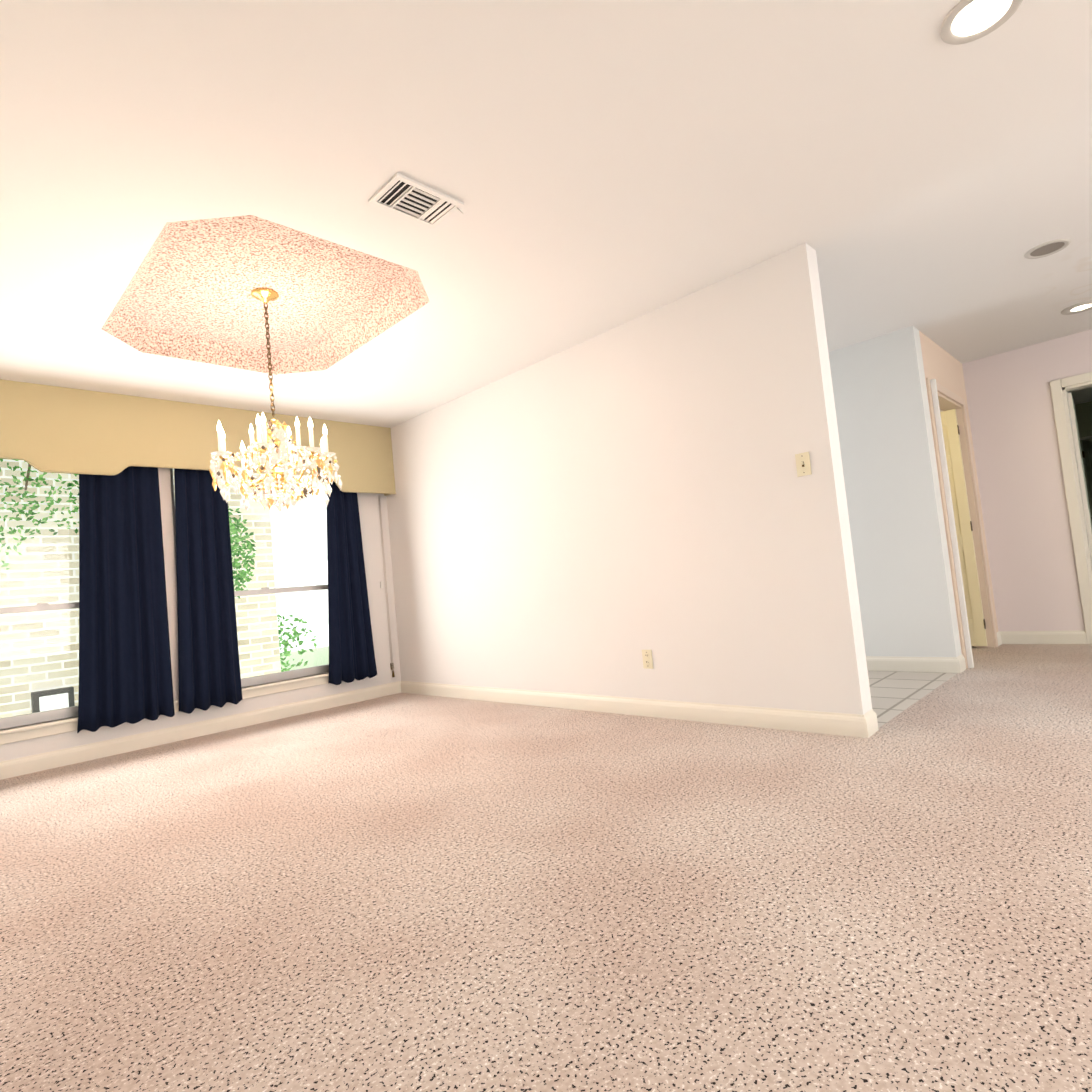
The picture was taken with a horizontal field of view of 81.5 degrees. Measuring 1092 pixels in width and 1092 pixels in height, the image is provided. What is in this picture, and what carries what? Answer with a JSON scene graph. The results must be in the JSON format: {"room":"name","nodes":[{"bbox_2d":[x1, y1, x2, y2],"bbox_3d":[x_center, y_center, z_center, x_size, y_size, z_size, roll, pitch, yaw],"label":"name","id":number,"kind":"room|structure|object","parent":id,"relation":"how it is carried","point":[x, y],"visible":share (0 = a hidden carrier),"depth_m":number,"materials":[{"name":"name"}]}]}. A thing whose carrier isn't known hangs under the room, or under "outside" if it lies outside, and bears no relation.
{"room":"empty dining room","nodes":[
{"label":"empty dining room","id":0,"kind":"room"},
{"bbox_2d":[0,468,400,761],"bbox_3d":[-2.775,0.186,4.673,0.150,2.440,3.905,-9,-5,44],"label":"wall","id":1,"kind":"structure","parent":0,"point":[371,527],"depth_m":5.00,"materials":[{"name":"white paint"}]},
{"bbox_2d":[0,459,328,744],"bbox_3d":[-2.767,0.270,4.615,0.155,1.855,2.840,-9,-5,44],"label":"window","id":2,"kind":"structure","parent":1,"relation":"in","point":[33,718],"depth_m":4.11,"materials":[{"name":"clear glass"}]},
{"bbox_2d":[0,379,395,495],"bbox_3d":[-2.728,-0.735,4.628,0.175,0.619,3.591,-9,-5,44],"label":"valance","id":3,"kind":"object","parent":1,"relation":"attached to","point":[50,429],"visible":0.75,"depth_m":4.43,"materials":[{"name":"fabric"}]},
{"bbox_2d":[378,495,394,676],"bbox_3d":[-1.485,0.365,5.819,0.027,1.680,0.070,-9,-5,44],"label":"cord","id":4,"kind":"object","parent":3,"relation":"hanging from","point":[391,663],"visible":1,"depth_m":5.82,"materials":[{"name":"white plastic"}]},
{"bbox_2d":[0,681,399,779],"bbox_3d":[-2.599,1.337,4.554,0.016,0.105,3.570,-9,-5,44],"label":"baseboard","id":5,"kind":"structure","parent":1,"relation":"attached to","point":[82,753],"depth_m":4.53,"materials":[{"name":"white wood"}]},
{"bbox_2d":[170,468,328,686],"bbox_3d":[-2.303,0.216,5.152,0.070,1.770,1.300,-9,-5,44],"label":"window","id":6,"kind":"structure","parent":1,"relation":"in","point":[273,677],"depth_m":5.19,"materials":[{"name":"clear glass"}]},
{"bbox_3d":[-2.765,-0.652,4.632,0.100,0.024,3.370,-9,-5,44],"label":"curtain rod","id":7,"kind":"object","parent":1,"relation":"attached to","visible":0},
{"bbox_2d":[77,466,174,732],"bbox_3d":[-2.890,0.292,4.312,0.069,1.832,0.558,-9,-5,44],"label":"curtain","id":8,"kind":"object","parent":7,"relation":"hanging from","point":[125,672],"visible":0.9,"depth_m":4.31,"materials":[{"name":"fabric"}]},
{"bbox_2d":[174,469,242,713],"bbox_3d":[-2.520,0.280,4.687,0.070,1.832,0.431,-9,-5,44],"label":"curtain","id":9,"kind":"object","parent":7,"relation":"hanging from","point":[209,675],"visible":0.88,"depth_m":4.68,"materials":[{"name":"fabric"}]},
{"bbox_2d":[326,481,376,684],"bbox_3d":[-1.729,0.254,5.490,0.070,1.832,0.437,-9,-5,44],"label":"curtain","id":10,"kind":"object","parent":7,"relation":"hanging from","point":[351,653],"visible":0.85,"depth_m":5.49,"materials":[{"name":"fabric"}]},
{"bbox_2d":[0,644,1091,1091],"bbox_3d":[3.327,0.793,3.484,10.400,0.050,10.800,-9,-5,44],"label":"floor carpet","id":11,"kind":"object","parent":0,"point":[406,892],"visible":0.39,"depth_m":1.73,"materials":[{"name":"beige carpet"}]},
{"bbox_2d":[0,0,1091,427],"bbox_3d":[4.030,-1.837,4.601,10.400,0.300,13.500,-9,-5,44],"label":"ceiling","id":12,"kind":"structure","parent":0,"point":[598,166],"depth_m":2.39,"materials":[{"name":"paint"}]},
{"bbox_2d":[101,215,429,374],"bbox_3d":[-1.506,-1.297,3.404,1.700,0.120,1.260,-9,-5,44],"label":"tray ceiling","id":13,"kind":"structure","parent":12,"relation":"attached to","point":[191,286],"depth_m":3.44,"materials":[{"name":"beige paint"}]},
{"bbox_2d":[209,288,341,511],"bbox_3d":[-1.456,-0.765,3.373,0.708,1.190,0.708,-9,-5,44],"label":"chandelier","id":14,"kind":"object","parent":13,"relation":"hanging from","point":[270,444],"visible":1,"depth_m":3.28,"materials":[{"name":"gold metal"}]},
{"bbox_2d":[368,173,463,228],"bbox_3d":[-0.515,-1.361,2.542,0.210,0.042,0.316,-9,-5,44],"label":"ceiling vent","id":15,"kind":"object","parent":12,"relation":"in","point":[406,197],"visible":1,"depth_m":2.53,"materials":[{"name":"white metal"}]},
{"bbox_2d":[940,0,1022,44],"bbox_3d":[1.300,-1.587,1.893,0.210,0.009,0.210,-9,-5,44],"label":"recessed light","id":16,"kind":"object","parent":12,"relation":"in","point":[965,21],"visible":1,"depth_m":1.91,"materials":[{"name":"grey"}]},
{"bbox_2d":[1024,239,1070,258],"bbox_3d":[2.752,-1.629,3.480,0.200,0.009,0.200,-9,-5,44],"label":"speaker","id":17,"kind":"object","parent":12,"relation":"attached to","point":[1048,248],"visible":1,"depth_m":3.47,"materials":[{"name":"grey"}]},
{"bbox_2d":[1061,300,1091,314],"bbox_3d":[3.742,-1.665,4.427,0.230,0.009,0.230,-9,-5,44],"label":"recessed light","id":18,"kind":"object","parent":12,"relation":"in","point":[1080,307],"visible":1,"depth_m":4.43,"materials":[{"name":"grey"}]},
{"bbox_2d":[386,243,871,714],"bbox_3d":[0.029,-0.085,4.551,4.040,2.440,0.130,-9,-5,44],"label":"wall","id":19,"kind":"structure","parent":0,"point":[597,515],"depth_m":3.84,"materials":[{"name":"white paint"}]},
{"bbox_2d":[400,681,875,737],"bbox_3d":[0.092,1.076,4.423,4.056,0.105,0.016,-9,-5,44],"label":"baseboard","id":20,"kind":"structure","parent":19,"relation":"attached to","point":[865,725],"depth_m":3.75,"materials":[{"name":"white wood"}]},
{"bbox_2d":[642,650,652,668],"bbox_3d":[0.623,0.695,3.893,0.070,0.115,0.008,-9,-5,44],"label":"electrical outlet plate","id":21,"kind":"object","parent":19,"relation":"attached to","point":[647,659],"visible":1,"depth_m":3.89,"materials":[{"name":"beige plastic"}]},
{"bbox_2d":[795,452,811,476],"bbox_3d":[1.293,-0.412,3.190,0.070,0.115,0.018,-9,-5,44],"label":"switch plate","id":22,"kind":"object","parent":19,"relation":"attached to","point":[803,465],"visible":1,"depth_m":3.19,"materials":[{"name":"beige plastic"}]},
{"bbox_2d":[872,709,878,731],"bbox_3d":[0.193,1.073,4.529,4.052,0.105,0.016,-9,-5,44],"label":"baseboard","id":23,"kind":"structure","parent":19,"relation":"attached to","point":[874,716],"depth_m":3.10,"materials":[{"name":"white wood"}]},
{"bbox_2d":[828,326,961,656],"bbox_3d":[1.334,-0.128,5.875,4.040,2.440,0.150,-9,-5,44],"label":"wall","id":24,"kind":"structure","parent":0,"point":[899,546],"depth_m":4.59,"materials":[{"name":"paint"}]},
{"bbox_2d":[866,654,963,672],"bbox_3d":[1.396,1.033,5.746,4.056,0.105,0.031,-9,-5,44],"label":"baseboard","id":25,"kind":"structure","parent":24,"relation":"attached to","point":[874,663],"depth_m":4.50,"materials":[{"name":"white wood"}]},
{"bbox_2d":[868,671,956,727],"bbox_3d":[4.029,0.965,7.454,5.800,0.050,9.570,-9,-5,44],"label":"floor","id":26,"kind":"structure","parent":0,"point":[894,693],"depth_m":4.00,"materials":[{"name":"white tile"}]},
{"bbox_2d":[919,331,997,652],"bbox_3d":[3.239,-0.358,5.032,0.120,2.440,1.335,-9,-5,44],"label":"wall","id":27,"kind":"structure","parent":0,"point":[943,367],"depth_m":5.09,"materials":[{"name":"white paint"}]},
{"bbox_2d":[926,377,997,668],"bbox_3d":[3.212,-0.185,4.942,0.171,2.090,1.140,-9,-5,44],"label":"door frame","id":28,"kind":"structure","parent":27,"relation":"attached to","point":[946,392],"depth_m":4.79,"materials":[{"name":"beige wood"}]},
{"bbox_2d":[940,409,987,645],"bbox_3d":[3.407,-0.147,5.373,0.334,1.990,0.089,-9,-5,43],"label":"door","id":29,"kind":"structure","parent":27,"relation":"in","point":[967,555],"depth_m":5.30,"materials":[{"name":"beige wood"}]},
{"bbox_2d":[940,329,1091,630],"bbox_3d":[4.523,-0.494,4.784,10.150,2.440,0.120,-9,-5,44],"label":"wall","id":30,"kind":"structure","parent":0,"point":[1031,557],"depth_m":5.24,"materials":[{"name":"paint"}]},
{"bbox_2d":[997,630,1086,645],"bbox_3d":[4.055,0.749,5.191,0.570,0.105,0.016,-9,-5,44],"label":"baseboard","id":31,"kind":"structure","parent":30,"relation":"attached to","point":[1077,636],"depth_m":5.18,"materials":[{"name":"white wood"}]},
{"bbox_2d":[1050,372,1091,643],"bbox_3d":[4.533,-0.330,4.768,0.930,2.110,0.139,-9,-5,44],"label":"door frame","id":32,"kind":"structure","parent":30,"relation":"attached to","point":[1057,386],"depth_m":5.02,"materials":[{"name":"white wood"}]},
{"bbox_2d":[1068,392,1091,557],"bbox_3d":[4.585,-0.256,5.366,0.203,2.000,0.764,-8,-5,41],"label":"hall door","id":33,"kind":"structure","parent":30,"relation":"in","point":[1080,464],"depth_m":5.11,"materials":[{"name":"white paint"}]},
{"bbox_2d":[1075,401,1091,431],"bbox_3d":[6.972,-0.570,7.360,1.220,2.440,0.100,-9,-5,44],"label":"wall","id":34,"kind":"structure","parent":0,"point":[1084,415],"depth_m":7.69,"materials":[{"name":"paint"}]},
{"bbox_2d":[1079,430,1091,439],"bbox_3d":[6.798,-0.373,7.526,0.700,2.100,0.119,-9,-5,44],"label":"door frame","id":35,"kind":"structure","parent":34,"relation":"attached to","point":[1085,433],"depth_m":7.68,"materials":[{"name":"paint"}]},
{"bbox_2d":[1080,440,1091,518],"bbox_3d":[6.898,-0.320,7.920,0.564,2.000,0.203,-3,-4,-37],"label":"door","id":36,"kind":"structure","parent":34,"relation":"in","point":[1086,448],"depth_m":7.81,"materials":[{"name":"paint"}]},
{"label":"outside","id":37,"kind":"structure","parent":0,"visible":0},
{"bbox_2d":[270,476,328,652],"bbox_3d":[-8.096,-2.047,12.405,0.001,9.200,28.000,-9,-5,44],"label":"sky","id":38,"kind":"structure","parent":37,"point":[307,551],"depth_m":14.54,"materials":[{"name":"white"}]},
{"bbox_2d":[280,646,328,670],"bbox_3d":[-6.315,2.266,10.790,13.840,0.100,24.000,-9,-5,44],"label":"ground","id":39,"kind":"structure","parent":37,"point":[318,656],"depth_m":11.93,"materials":[{"name":"green plant"}]},
{"bbox_2d":[31,686,74,712],"bbox_3d":[-3.898,1.390,5.022,0.105,0.500,0.260,-9,-5,44],"label":"utility box","id":40,"kind":"object","parent":39,"relation":"on","point":[42,700],"depth_m":4.99,"materials":[{"name":"grey metal"}]},
{"bbox_2d":[0,459,280,717],"bbox_3d":[-5.005,-0.452,4.451,0.250,4.300,5.940,-9,-5,44],"label":"brick wall","id":41,"kind":"structure","parent":39,"relation":"on","point":[15,586],"depth_m":5.16,"materials":[{"name":"white brick"}]},
{"bbox_2d":[228,504,255,597],"bbox_3d":[-2.876,0.570,5.626,0.562,2.014,0.620,-9,-5,44],"label":"bush","id":42,"kind":"object","parent":39,"relation":"on","point":[243,573],"depth_m":5.69,"materials":[{"name":"green plant"}]},
{"bbox_2d":[277,614,316,671],"bbox_3d":[-3.180,1.238,7.415,0.756,0.963,1.043,-9,-5,44],"label":"bush","id":43,"kind":"object","parent":39,"relation":"on","point":[287,644],"depth_m":7.49,"materials":[{"name":"green plant"}]},
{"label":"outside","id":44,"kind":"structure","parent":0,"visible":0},
{"bbox_2d":[0,459,78,569],"bbox_3d":[-3.981,-1.400,4.740,0.544,3.379,1.439,-9,-5,44],"label":"branches","id":45,"kind":"object","parent":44,"point":[27,478],"depth_m":4.71,"materials":[{"name":"green plant"}]}
]}

